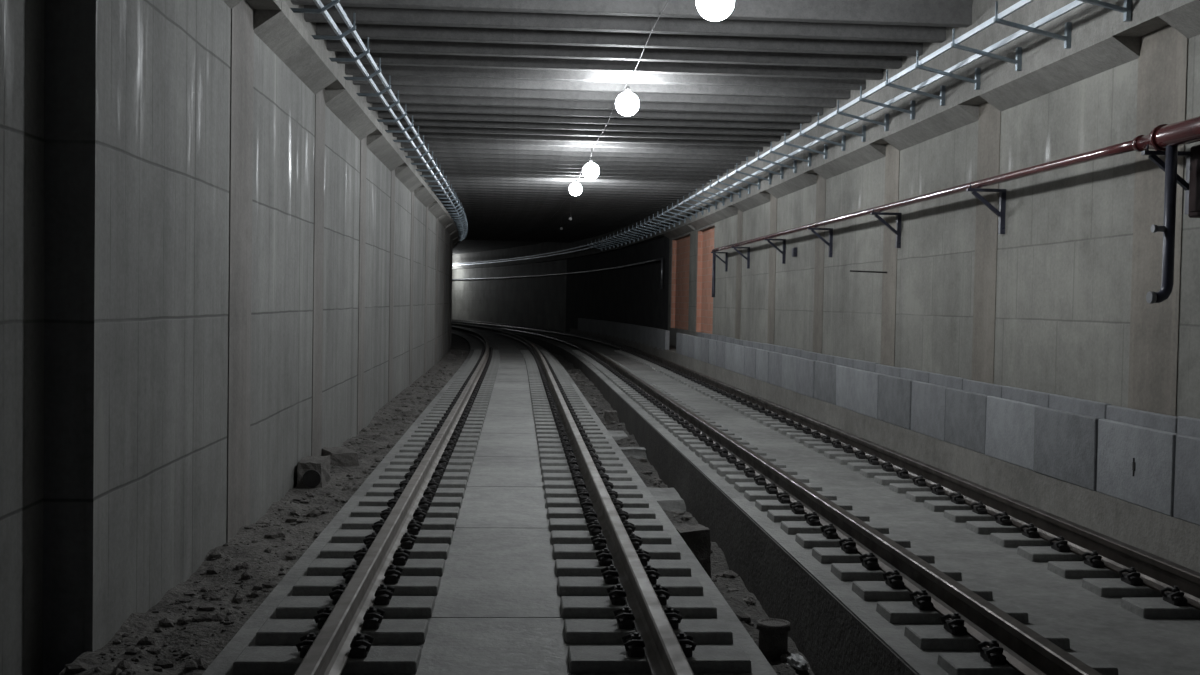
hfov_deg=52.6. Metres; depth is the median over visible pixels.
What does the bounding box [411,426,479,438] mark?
block
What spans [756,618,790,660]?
stump
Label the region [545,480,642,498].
block
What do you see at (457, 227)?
roof beam
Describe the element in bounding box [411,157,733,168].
roof beam
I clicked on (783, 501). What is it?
block
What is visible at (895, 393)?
panel
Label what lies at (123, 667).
rubble stones
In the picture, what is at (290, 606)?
block
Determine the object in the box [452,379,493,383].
block
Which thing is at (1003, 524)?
block
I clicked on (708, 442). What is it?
block
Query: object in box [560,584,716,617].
block
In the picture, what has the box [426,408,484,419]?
block
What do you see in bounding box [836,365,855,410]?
panel
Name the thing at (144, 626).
ground
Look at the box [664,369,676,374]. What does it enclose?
block
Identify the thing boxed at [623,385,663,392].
block
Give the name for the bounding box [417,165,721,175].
roof beam
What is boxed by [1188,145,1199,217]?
box
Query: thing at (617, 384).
block
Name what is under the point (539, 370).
block
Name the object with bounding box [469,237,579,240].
roof beam
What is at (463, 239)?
roof beam
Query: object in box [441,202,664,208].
roof beam
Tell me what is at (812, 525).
block
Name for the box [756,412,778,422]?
block
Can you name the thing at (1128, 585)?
block
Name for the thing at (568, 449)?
block
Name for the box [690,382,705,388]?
block
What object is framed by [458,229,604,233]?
roof beam
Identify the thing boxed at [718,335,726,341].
trough slab
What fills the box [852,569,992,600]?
block
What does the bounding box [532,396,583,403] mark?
block
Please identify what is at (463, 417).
block
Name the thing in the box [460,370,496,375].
block
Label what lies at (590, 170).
pendant lamp
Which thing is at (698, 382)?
block
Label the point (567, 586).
block
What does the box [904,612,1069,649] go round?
block
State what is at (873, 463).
block
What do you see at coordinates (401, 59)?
roof beam
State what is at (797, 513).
block
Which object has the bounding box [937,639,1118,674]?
block
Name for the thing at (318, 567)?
block
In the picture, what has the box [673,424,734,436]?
block
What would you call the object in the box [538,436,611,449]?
block
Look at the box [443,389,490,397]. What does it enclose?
block
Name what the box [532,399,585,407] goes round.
block
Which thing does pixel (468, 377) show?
block
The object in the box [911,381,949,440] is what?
panel
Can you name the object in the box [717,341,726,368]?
panel
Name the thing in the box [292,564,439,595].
block
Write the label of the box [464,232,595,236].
roof beam
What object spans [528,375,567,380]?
block
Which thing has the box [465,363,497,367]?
block
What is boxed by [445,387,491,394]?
block
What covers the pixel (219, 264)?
wall
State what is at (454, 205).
roof beam
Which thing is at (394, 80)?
roof beam
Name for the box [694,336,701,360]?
panel
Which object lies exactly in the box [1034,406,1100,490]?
panel
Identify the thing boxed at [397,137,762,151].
roof beam
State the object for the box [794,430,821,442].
block
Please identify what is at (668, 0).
power cable
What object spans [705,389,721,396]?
block
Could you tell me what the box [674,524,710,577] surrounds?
concrete block
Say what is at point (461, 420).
block
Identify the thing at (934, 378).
panel
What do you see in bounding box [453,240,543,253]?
ceiling
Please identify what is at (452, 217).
roof beam
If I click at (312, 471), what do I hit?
lump
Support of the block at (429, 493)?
on the track bed at (497, 610)
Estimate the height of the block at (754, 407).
0.210 m
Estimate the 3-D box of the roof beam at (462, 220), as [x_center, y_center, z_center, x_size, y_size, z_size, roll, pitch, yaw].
[-2.391,-4.595,47.025,7.170,0.310,0.241,1,2,-7]
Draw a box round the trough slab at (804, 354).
[801,351,816,360]
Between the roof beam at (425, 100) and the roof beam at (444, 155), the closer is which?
the roof beam at (425, 100)
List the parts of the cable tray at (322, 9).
support arm, support arm, support arm, support arm, support arm, support arm, support arm, support arm, support arm, support arm, support arm, support arm, support arm, support arm, support arm, support arm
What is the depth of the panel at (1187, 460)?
7.95 m
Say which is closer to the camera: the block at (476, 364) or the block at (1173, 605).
the block at (1173, 605)
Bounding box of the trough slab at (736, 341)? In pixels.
[734,339,742,345]
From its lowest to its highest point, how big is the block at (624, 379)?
0.193 m
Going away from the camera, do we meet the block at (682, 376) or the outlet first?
the outlet
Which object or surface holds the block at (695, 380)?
on the track bed at (838, 632)
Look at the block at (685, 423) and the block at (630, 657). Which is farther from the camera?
the block at (685, 423)
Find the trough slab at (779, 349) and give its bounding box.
[774,345,789,354]
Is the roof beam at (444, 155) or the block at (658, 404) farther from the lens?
the roof beam at (444, 155)
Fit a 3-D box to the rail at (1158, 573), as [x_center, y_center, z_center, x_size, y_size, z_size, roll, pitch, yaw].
[-8.882,-0.231,55.037,18.007,0.168,106.990,1,2,-4]
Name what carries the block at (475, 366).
on the track bed at (497, 610)
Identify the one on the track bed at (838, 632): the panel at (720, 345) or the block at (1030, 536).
the block at (1030, 536)
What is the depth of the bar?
16.41 m
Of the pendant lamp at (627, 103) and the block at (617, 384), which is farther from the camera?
the block at (617, 384)
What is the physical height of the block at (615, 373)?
0.193 m
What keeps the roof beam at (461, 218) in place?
attached to the ceiling
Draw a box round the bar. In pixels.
[850,270,886,272]
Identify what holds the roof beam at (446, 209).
attached to the ceiling
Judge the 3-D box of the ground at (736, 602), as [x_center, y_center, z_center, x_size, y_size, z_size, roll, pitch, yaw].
[-1.149,1.156,32.657,1.840,0.450,59.235,1,2,-6]
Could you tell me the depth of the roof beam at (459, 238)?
61.16 m
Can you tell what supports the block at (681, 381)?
on the track bed at (838, 632)
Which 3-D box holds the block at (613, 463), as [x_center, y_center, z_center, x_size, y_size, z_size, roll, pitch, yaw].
[-0.189,1.283,12.466,0.850,0.210,0.270,1,2,-4]
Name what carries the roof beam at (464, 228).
attached to the ceiling
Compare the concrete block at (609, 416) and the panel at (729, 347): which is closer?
the concrete block at (609, 416)
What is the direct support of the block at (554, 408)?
on the track bed at (497, 610)
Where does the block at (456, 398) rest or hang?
on the track bed at (497, 610)
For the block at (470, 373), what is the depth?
25.81 m
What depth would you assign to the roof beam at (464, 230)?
54.05 m
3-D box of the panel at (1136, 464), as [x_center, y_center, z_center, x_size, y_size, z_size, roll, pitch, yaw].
[3.824,0.909,8.668,0.061,0.555,1.072,1,2,-3]
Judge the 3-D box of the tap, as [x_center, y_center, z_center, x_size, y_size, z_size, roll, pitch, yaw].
[4.064,-0.790,8.818,0.105,0.058,0.055,1,2,-4]
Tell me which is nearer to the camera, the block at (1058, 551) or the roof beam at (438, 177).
the block at (1058, 551)
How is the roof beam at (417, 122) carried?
attached to the ceiling
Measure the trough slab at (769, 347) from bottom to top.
0.607 m
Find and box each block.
[232,632,420,674]
[255,606,428,643]
[275,584,434,617]
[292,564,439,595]
[307,547,444,576]
[320,532,448,559]
[321,447,359,466]
[331,519,452,544]
[341,507,456,530]
[351,497,459,519]
[359,487,461,508]
[366,479,464,498]
[373,471,466,489]
[379,463,468,481]
[385,457,470,474]
[390,451,472,467]
[395,445,474,460]
[400,440,475,454]
[404,435,477,448]
[407,430,478,444]
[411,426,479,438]
[414,422,480,434]
[418,418,481,430]
[421,415,482,426]
[424,411,483,423]
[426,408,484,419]
[429,405,485,415]
[431,403,486,412]
[433,400,487,409]
[435,397,487,405]
[437,395,488,404]
[439,394,489,401]
[441,391,489,397]
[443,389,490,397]
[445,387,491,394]
[446,385,491,392]
[448,384,492,390]
[449,382,492,387]
[451,380,493,386]
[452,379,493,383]
[453,377,494,383]
[455,376,494,381]
[456,374,494,378]
[457,373,495,378]
[458,371,495,375]
[460,369,496,374]
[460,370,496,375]
[462,366,497,371]
[463,365,497,370]
[464,364,497,368]
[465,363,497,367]
[527,365,561,369]
[527,366,562,370]
[527,367,562,371]
[527,369,563,373]
[528,370,564,374]
[528,371,565,375]
[528,372,566,376]
[528,374,567,378]
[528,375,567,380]
[529,377,569,381]
[529,378,569,382]
[529,380,571,384]
[529,381,572,387]
[530,383,573,388]
[530,385,574,390]
[530,386,576,393]
[530,388,577,394]
[531,390,578,396]
[531,392,580,399]
[531,395,581,401]
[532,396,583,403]
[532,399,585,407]
[533,401,586,409]
[533,404,588,413]
[533,407,590,416]
[534,410,592,418]
[534,413,595,423]
[535,416,597,426]
[535,420,599,430]
[536,423,602,435]
[537,427,605,438]
[537,432,608,444]
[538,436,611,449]
[539,441,615,455]
[539,446,618,460]
[540,452,622,466]
[541,458,627,473]
[542,465,631,482]
[543,472,636,490]
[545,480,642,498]
[546,489,648,508]
[547,498,655,518]
[549,509,662,531]
[551,520,671,544]
[553,533,680,559]
[555,548,691,576]
[557,565,703,595]
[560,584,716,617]
[564,606,732,642]
[567,632,751,672]
[604,370,637,375]
[604,410,617,423]
[606,371,639,376]
[607,373,642,378]
[608,430,627,439]
[609,374,644,379]
[611,375,646,381]
[612,377,649,383]
[614,378,652,384]
[616,380,654,386]
[618,382,657,388]
[619,447,647,460]
[620,383,660,390]
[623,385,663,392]
[625,387,667,394]
[627,389,670,396]
[630,391,673,398]
[633,393,677,400]
[635,395,681,403]
[638,397,685,405]
[641,399,690,408]
[645,402,694,411]
[647,487,685,511]
[648,404,699,414]
[651,407,704,417]
[655,410,709,420]
[659,413,715,424]
[663,417,721,428]
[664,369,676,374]
[668,420,727,432]
[671,373,684,378]
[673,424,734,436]
[674,374,687,380]
[677,376,690,381]
[678,428,741,441]
[680,377,694,383]
[683,379,697,384]
[683,433,749,445]
[687,380,701,386]
[689,437,757,451]
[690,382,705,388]
[693,383,708,390]
[695,442,766,456]
[697,385,712,392]
[701,387,717,394]
[702,448,775,462]
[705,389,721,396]
[709,391,725,398]
[709,453,785,469]
[713,393,730,400]
[717,460,796,476]
[718,394,735,402]
[723,396,740,405]
[725,466,809,483]
[727,399,746,407]
[733,401,752,410]
[734,474,822,492]
[738,404,758,413]
[744,406,764,416]
[744,482,836,501]
[750,409,771,419]
[755,491,852,511]
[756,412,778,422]
[763,415,786,426]
[767,501,869,522]
[770,419,794,430]
[778,422,802,434]
[780,511,888,534]
[786,426,812,438]
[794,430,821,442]
[795,523,910,547]
[803,434,832,447]
[812,537,934,563]
[813,439,843,452]
[824,444,855,458]
[830,552,961,580]
[835,449,868,464]
[847,455,882,470]
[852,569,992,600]
[860,461,897,477]
[874,468,913,484]
[876,589,1028,622]
[889,475,931,492]
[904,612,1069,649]
[906,483,950,501]
[924,491,971,511]
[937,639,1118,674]
[944,501,995,522]
[965,511,1021,533]
[990,523,1050,546]
[1017,536,1083,561]
[1047,550,1120,578]
[1082,567,1162,596]
[1121,586,1199,618]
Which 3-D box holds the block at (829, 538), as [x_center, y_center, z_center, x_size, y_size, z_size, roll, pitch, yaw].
[1.798,1.431,8.646,0.775,0.210,0.270,1,2,-4]
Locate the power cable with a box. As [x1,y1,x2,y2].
[551,0,668,217]
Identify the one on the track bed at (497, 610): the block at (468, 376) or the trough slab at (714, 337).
the block at (468, 376)
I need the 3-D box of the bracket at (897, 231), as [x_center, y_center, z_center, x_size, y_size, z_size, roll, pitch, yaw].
[3.739,-1.431,15.905,0.400,0.510,0.056,1,2,-4]
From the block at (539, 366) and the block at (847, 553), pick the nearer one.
the block at (847, 553)
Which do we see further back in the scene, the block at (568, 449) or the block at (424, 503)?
the block at (568, 449)
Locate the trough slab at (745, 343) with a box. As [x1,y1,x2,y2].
[743,340,751,346]
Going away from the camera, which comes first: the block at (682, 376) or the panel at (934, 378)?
the panel at (934, 378)
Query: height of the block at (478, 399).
0.193 m
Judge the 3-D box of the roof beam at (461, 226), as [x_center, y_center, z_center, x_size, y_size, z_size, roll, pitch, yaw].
[-2.930,-4.720,50.923,7.170,0.310,0.240,1,2,-9]
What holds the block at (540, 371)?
on the track bed at (497, 610)
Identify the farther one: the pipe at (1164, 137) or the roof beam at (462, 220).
the roof beam at (462, 220)
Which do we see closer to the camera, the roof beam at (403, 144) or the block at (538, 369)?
the roof beam at (403, 144)
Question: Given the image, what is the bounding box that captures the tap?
[1151,225,1165,232]
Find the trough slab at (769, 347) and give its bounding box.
[763,343,774,351]
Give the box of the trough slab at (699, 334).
[697,332,703,337]
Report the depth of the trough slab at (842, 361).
18.10 m
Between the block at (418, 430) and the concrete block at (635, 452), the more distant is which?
the concrete block at (635, 452)
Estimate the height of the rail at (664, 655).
0.168 m
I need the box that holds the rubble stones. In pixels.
[65,350,789,674]
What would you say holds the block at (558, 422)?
on the track bed at (497, 610)
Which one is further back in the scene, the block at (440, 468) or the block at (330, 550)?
the block at (440, 468)
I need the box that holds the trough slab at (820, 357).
[817,353,833,363]
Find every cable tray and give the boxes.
[290,0,467,243]
[452,0,1131,265]
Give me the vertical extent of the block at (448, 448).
0.210 m
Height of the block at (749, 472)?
0.210 m
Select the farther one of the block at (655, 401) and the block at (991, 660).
the block at (655, 401)
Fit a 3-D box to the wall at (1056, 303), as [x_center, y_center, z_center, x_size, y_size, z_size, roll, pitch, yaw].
[-7.897,-2.119,52.349,19.831,5.850,117.612,1,2,-4]
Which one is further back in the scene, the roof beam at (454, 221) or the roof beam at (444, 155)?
the roof beam at (454, 221)
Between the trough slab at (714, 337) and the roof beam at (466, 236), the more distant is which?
the roof beam at (466, 236)
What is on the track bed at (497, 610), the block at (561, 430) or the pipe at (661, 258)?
the block at (561, 430)
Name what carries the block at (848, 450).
on the track bed at (838, 632)
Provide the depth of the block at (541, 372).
26.40 m
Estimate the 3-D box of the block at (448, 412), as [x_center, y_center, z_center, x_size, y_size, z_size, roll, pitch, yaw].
[-2.008,1.125,16.710,0.830,0.210,0.270,1,2,-4]
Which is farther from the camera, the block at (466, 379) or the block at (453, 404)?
the block at (466, 379)
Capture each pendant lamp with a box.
[569,179,581,195]
[583,147,598,178]
[616,84,638,115]
[696,0,734,20]
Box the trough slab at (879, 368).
[875,364,900,376]
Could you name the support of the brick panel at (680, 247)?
on the wall at (1056, 303)
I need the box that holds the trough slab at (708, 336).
[704,333,710,338]
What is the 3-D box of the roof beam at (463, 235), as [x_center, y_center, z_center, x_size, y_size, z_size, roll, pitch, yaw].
[-4.149,-4.949,57.909,7.170,0.310,0.240,1,2,-11]
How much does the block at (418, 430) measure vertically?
0.210 m
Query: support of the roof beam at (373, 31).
attached to the ceiling
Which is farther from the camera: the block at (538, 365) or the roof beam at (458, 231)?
the roof beam at (458, 231)
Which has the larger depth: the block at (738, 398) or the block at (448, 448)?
the block at (738, 398)
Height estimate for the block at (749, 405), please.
0.210 m
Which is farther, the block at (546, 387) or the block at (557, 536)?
the block at (546, 387)
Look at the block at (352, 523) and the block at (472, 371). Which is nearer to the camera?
the block at (352, 523)
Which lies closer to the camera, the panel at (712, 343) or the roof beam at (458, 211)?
the panel at (712, 343)
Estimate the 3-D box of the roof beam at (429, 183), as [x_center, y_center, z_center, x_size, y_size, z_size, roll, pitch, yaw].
[-0.958,-4.129,32.183,7.170,0.310,0.240,1,2,-4]
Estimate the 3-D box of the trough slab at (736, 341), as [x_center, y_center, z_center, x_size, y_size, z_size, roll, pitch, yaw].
[3.065,0.341,26.745,0.060,0.590,1.062,1,2,-4]
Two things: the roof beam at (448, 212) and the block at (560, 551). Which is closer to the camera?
the block at (560, 551)
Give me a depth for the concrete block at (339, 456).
12.86 m
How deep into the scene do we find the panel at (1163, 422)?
9.45 m
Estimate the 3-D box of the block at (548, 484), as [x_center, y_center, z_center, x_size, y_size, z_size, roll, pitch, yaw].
[-0.090,1.327,11.017,0.850,0.210,0.270,1,2,-4]
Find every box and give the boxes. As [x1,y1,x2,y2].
[792,247,796,256]
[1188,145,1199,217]
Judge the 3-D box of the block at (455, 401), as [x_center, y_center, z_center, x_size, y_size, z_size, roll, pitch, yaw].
[-2.140,1.065,18.643,0.830,0.210,0.270,1,2,-4]
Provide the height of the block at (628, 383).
0.193 m
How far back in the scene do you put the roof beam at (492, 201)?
37.61 m
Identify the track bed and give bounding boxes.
[202,326,776,674]
[479,326,1199,674]
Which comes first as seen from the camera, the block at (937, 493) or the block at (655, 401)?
the block at (937, 493)
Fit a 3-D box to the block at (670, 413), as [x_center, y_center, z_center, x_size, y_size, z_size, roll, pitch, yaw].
[1.192,1.157,17.514,0.775,0.210,0.270,1,2,-4]
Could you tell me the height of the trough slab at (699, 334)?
0.593 m
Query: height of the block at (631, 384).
0.193 m
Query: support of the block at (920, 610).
on the track bed at (838, 632)
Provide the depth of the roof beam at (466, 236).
58.72 m
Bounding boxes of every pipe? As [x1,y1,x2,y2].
[452,257,662,288]
[712,116,1199,303]
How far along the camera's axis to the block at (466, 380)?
23.40 m
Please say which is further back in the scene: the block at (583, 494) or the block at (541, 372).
the block at (541, 372)
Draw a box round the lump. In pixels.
[296,455,330,487]
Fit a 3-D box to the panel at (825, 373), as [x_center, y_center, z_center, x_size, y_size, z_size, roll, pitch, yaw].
[3.244,0.641,17.360,0.056,0.555,1.222,1,2,-4]
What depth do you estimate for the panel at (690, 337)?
30.68 m
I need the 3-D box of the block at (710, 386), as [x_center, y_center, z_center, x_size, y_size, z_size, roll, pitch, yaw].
[2.236,1.013,23.282,0.725,0.193,0.270,1,2,-4]
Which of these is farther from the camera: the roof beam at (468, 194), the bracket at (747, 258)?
the roof beam at (468, 194)
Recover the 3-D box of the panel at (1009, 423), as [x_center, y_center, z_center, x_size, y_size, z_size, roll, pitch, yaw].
[3.681,0.842,10.847,0.056,0.555,1.082,1,2,-4]
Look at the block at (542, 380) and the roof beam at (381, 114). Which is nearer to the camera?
the roof beam at (381, 114)
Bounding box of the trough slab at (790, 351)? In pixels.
[787,348,803,357]
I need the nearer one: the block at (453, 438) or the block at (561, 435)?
the block at (453, 438)
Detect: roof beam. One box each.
[291,0,972,26]
[304,5,945,42]
[316,22,922,56]
[327,38,901,68]
[336,51,882,79]
[345,64,865,89]
[353,75,850,99]
[360,85,835,107]
[366,95,822,115]
[373,103,810,122]
[378,111,799,129]
[383,118,789,135]
[388,125,779,141]
[393,132,770,146]
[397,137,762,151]
[401,142,754,156]
[404,147,747,160]
[408,152,740,164]
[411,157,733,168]
[414,161,726,172]
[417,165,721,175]
[419,169,716,178]
[422,172,711,182]
[424,176,706,185]
[426,179,701,187]
[428,182,695,190]
[432,187,687,195]
[434,190,682,197]
[435,192,679,200]
[437,195,675,202]
[439,199,668,206]
[440,197,671,204]
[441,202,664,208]
[442,185,692,193]
[442,203,661,210]
[444,205,657,211]
[446,209,650,215]
[448,207,654,213]
[448,212,644,218]
[450,214,641,219]
[450,215,638,220]
[452,217,634,222]
[453,218,631,223]
[454,221,625,226]
[455,223,619,228]
[456,225,616,229]
[457,222,622,227]
[457,227,610,231]
[458,211,647,216]
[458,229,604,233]
[458,231,598,235]
[459,234,589,237]
[459,238,573,241]
[461,226,613,230]
[462,220,628,224]
[463,235,585,238]
[463,239,570,242]
[464,228,607,232]
[464,230,601,234]
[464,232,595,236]
[464,233,589,236]
[465,237,574,240]
[466,236,582,239]
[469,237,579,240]
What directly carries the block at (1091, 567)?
on the track bed at (838, 632)
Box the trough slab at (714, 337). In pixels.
[711,334,717,340]
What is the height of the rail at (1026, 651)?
0.168 m
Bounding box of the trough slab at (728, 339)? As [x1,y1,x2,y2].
[725,337,735,343]
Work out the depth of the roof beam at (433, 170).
29.00 m
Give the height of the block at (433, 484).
0.210 m
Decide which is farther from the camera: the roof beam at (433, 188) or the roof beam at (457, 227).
the roof beam at (457, 227)
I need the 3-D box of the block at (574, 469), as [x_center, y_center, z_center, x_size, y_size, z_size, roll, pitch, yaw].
[-0.123,1.312,11.500,0.850,0.210,0.270,1,2,-4]
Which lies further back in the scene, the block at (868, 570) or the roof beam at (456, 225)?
the roof beam at (456, 225)
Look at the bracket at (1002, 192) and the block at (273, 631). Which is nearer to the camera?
the block at (273, 631)
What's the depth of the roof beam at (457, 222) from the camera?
48.58 m
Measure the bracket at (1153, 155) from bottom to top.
0.510 m
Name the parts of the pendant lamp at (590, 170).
bulb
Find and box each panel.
[671,236,689,329]
[676,333,682,354]
[682,334,687,355]
[688,335,693,357]
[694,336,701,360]
[696,227,714,333]
[701,338,708,362]
[709,339,716,365]
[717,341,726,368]
[725,343,734,371]
[734,344,746,374]
[744,347,756,378]
[756,349,768,382]
[768,351,781,386]
[782,354,795,391]
[796,357,814,397]
[814,361,836,404]
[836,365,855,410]
[853,359,878,372]
[855,369,878,418]
[878,374,913,429]
[900,368,931,382]
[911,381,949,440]
[929,373,965,389]
[945,388,989,453]
[963,379,1001,397]
[985,396,1038,470]
[1002,386,1049,407]
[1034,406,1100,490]
[1049,394,1110,418]
[1096,419,1179,516]
[1106,405,1177,433]
[1174,435,1199,525]
[1177,416,1199,437]
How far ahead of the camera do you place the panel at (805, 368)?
18.44 m
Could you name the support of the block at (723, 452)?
on the track bed at (838, 632)
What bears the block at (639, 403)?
on the track bed at (838, 632)
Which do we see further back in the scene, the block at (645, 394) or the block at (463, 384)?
the block at (463, 384)
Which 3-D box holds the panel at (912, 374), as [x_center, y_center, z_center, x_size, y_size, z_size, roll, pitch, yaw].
[3.875,0.701,14.898,0.060,0.602,1.062,1,2,-4]
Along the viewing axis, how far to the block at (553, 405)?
18.18 m
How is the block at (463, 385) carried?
on the track bed at (497, 610)
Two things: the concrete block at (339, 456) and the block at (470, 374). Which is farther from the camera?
the block at (470, 374)
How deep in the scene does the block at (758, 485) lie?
11.03 m
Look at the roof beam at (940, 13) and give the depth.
12.71 m
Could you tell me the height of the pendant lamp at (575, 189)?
0.410 m
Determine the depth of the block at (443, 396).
20.51 m
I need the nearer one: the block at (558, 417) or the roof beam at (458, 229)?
the block at (558, 417)
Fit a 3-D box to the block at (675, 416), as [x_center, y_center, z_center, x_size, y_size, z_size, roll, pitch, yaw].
[1.226,1.173,17.021,0.775,0.210,0.270,1,2,-4]
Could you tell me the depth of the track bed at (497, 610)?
7.53 m
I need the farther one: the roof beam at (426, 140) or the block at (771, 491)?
the roof beam at (426, 140)
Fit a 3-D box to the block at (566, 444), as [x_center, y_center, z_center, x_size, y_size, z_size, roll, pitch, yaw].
[-0.255,1.253,13.433,0.850,0.210,0.270,1,2,-4]
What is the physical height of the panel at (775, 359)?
0.555 m
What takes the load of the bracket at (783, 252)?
attached to the wall at (1056, 303)
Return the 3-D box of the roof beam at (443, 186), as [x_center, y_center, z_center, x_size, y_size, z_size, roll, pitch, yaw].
[-1.017,-4.153,32.964,7.170,0.310,0.240,1,2,-4]
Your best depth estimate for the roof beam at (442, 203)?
39.17 m
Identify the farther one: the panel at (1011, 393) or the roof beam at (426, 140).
the roof beam at (426, 140)
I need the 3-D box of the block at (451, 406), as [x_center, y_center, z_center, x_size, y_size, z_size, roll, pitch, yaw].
[-2.074,1.095,17.676,0.830,0.210,0.270,1,2,-4]
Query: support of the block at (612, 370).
on the track bed at (838, 632)
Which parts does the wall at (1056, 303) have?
niche sill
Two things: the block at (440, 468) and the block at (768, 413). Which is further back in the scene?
the block at (768, 413)
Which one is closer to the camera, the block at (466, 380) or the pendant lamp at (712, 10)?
the pendant lamp at (712, 10)
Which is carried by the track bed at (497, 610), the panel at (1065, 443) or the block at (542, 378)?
the block at (542, 378)
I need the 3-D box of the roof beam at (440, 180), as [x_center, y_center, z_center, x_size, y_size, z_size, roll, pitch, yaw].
[-0.901,-4.105,31.402,7.170,0.310,0.241,1,2,-4]
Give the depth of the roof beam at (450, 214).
43.88 m
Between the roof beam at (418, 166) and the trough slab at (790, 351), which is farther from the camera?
the roof beam at (418, 166)
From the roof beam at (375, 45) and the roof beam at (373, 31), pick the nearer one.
the roof beam at (373, 31)
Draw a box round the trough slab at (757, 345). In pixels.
[752,342,762,349]
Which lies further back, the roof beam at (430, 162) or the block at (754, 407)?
the roof beam at (430, 162)
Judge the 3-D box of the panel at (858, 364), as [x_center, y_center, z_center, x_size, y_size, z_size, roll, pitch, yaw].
[3.728,0.635,17.052,0.060,0.602,1.062,1,2,-4]
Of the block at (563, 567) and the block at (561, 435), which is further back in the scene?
the block at (561, 435)
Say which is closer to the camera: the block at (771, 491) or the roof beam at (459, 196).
the block at (771, 491)
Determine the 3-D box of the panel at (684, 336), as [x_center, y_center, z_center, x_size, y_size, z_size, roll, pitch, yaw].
[2.248,0.197,31.706,0.056,0.555,1.082,1,2,-4]
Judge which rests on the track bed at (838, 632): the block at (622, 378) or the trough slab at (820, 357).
the block at (622, 378)
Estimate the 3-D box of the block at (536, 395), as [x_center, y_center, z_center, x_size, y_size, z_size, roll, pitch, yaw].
[-0.784,1.022,21.163,0.850,0.193,0.270,1,2,-4]
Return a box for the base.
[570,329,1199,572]
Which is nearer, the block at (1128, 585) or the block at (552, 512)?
the block at (1128, 585)
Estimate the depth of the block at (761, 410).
18.38 m
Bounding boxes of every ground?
[58,334,469,674]
[544,348,813,674]
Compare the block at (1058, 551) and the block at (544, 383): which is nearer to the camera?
the block at (1058, 551)
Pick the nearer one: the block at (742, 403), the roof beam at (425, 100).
the roof beam at (425, 100)
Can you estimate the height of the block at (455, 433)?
0.210 m
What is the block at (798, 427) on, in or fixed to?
on the track bed at (838, 632)
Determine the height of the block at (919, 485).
0.210 m
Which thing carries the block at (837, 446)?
on the track bed at (838, 632)
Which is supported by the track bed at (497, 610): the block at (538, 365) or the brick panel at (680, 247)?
the block at (538, 365)
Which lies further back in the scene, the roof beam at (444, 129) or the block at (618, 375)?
the block at (618, 375)
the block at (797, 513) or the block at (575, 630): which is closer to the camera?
the block at (575, 630)
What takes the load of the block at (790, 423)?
on the track bed at (838, 632)
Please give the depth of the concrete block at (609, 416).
21.76 m
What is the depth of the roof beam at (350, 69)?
16.52 m
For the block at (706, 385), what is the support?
on the track bed at (838, 632)
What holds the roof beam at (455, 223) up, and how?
attached to the ceiling
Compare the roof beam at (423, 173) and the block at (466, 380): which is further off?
the roof beam at (423, 173)
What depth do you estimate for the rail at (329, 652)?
6.92 m
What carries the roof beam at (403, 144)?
attached to the ceiling
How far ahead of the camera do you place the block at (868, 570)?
7.58 m
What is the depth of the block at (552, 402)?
18.68 m
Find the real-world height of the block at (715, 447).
0.210 m
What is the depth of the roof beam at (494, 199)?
36.83 m
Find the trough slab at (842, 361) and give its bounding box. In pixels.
[834,356,853,367]
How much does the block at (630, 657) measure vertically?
0.210 m
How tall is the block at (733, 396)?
0.210 m
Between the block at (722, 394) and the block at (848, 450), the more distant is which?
the block at (722, 394)
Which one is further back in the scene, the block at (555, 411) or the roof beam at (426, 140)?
the roof beam at (426, 140)
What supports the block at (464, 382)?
on the track bed at (497, 610)
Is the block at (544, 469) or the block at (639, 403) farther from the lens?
the block at (639, 403)
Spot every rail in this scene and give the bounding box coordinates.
[294,326,489,674]
[452,319,1199,609]
[452,321,1101,674]
[452,323,693,674]
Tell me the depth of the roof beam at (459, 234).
57.22 m
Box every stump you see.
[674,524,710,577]
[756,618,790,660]
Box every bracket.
[711,250,727,270]
[731,247,749,268]
[764,236,785,263]
[807,225,832,256]
[870,208,900,247]
[966,183,1005,233]
[1141,144,1189,214]
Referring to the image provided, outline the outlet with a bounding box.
[1146,291,1156,303]
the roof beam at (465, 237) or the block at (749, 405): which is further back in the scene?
the roof beam at (465, 237)
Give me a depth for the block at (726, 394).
21.28 m
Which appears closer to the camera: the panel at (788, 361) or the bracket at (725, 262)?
the panel at (788, 361)
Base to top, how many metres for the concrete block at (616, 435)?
0.110 m
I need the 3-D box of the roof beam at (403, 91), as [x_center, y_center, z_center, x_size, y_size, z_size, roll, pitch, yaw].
[0.017,-3.695,18.140,7.170,0.310,0.240,1,2,-4]
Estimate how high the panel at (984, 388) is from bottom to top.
0.596 m
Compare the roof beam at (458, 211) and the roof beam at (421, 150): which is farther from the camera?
the roof beam at (458, 211)
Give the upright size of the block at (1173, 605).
0.210 m
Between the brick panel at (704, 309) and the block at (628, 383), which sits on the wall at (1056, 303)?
the brick panel at (704, 309)
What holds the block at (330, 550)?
on the track bed at (497, 610)
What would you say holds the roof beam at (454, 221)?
attached to the ceiling
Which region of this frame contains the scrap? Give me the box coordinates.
[787,653,809,670]
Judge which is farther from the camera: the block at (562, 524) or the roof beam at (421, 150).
the roof beam at (421, 150)
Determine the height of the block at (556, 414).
0.210 m
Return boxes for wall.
[0,0,458,674]
[452,0,1199,418]
[578,318,669,350]
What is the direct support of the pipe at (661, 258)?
attached to the wall at (1056, 303)
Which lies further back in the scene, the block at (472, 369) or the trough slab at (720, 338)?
the trough slab at (720, 338)

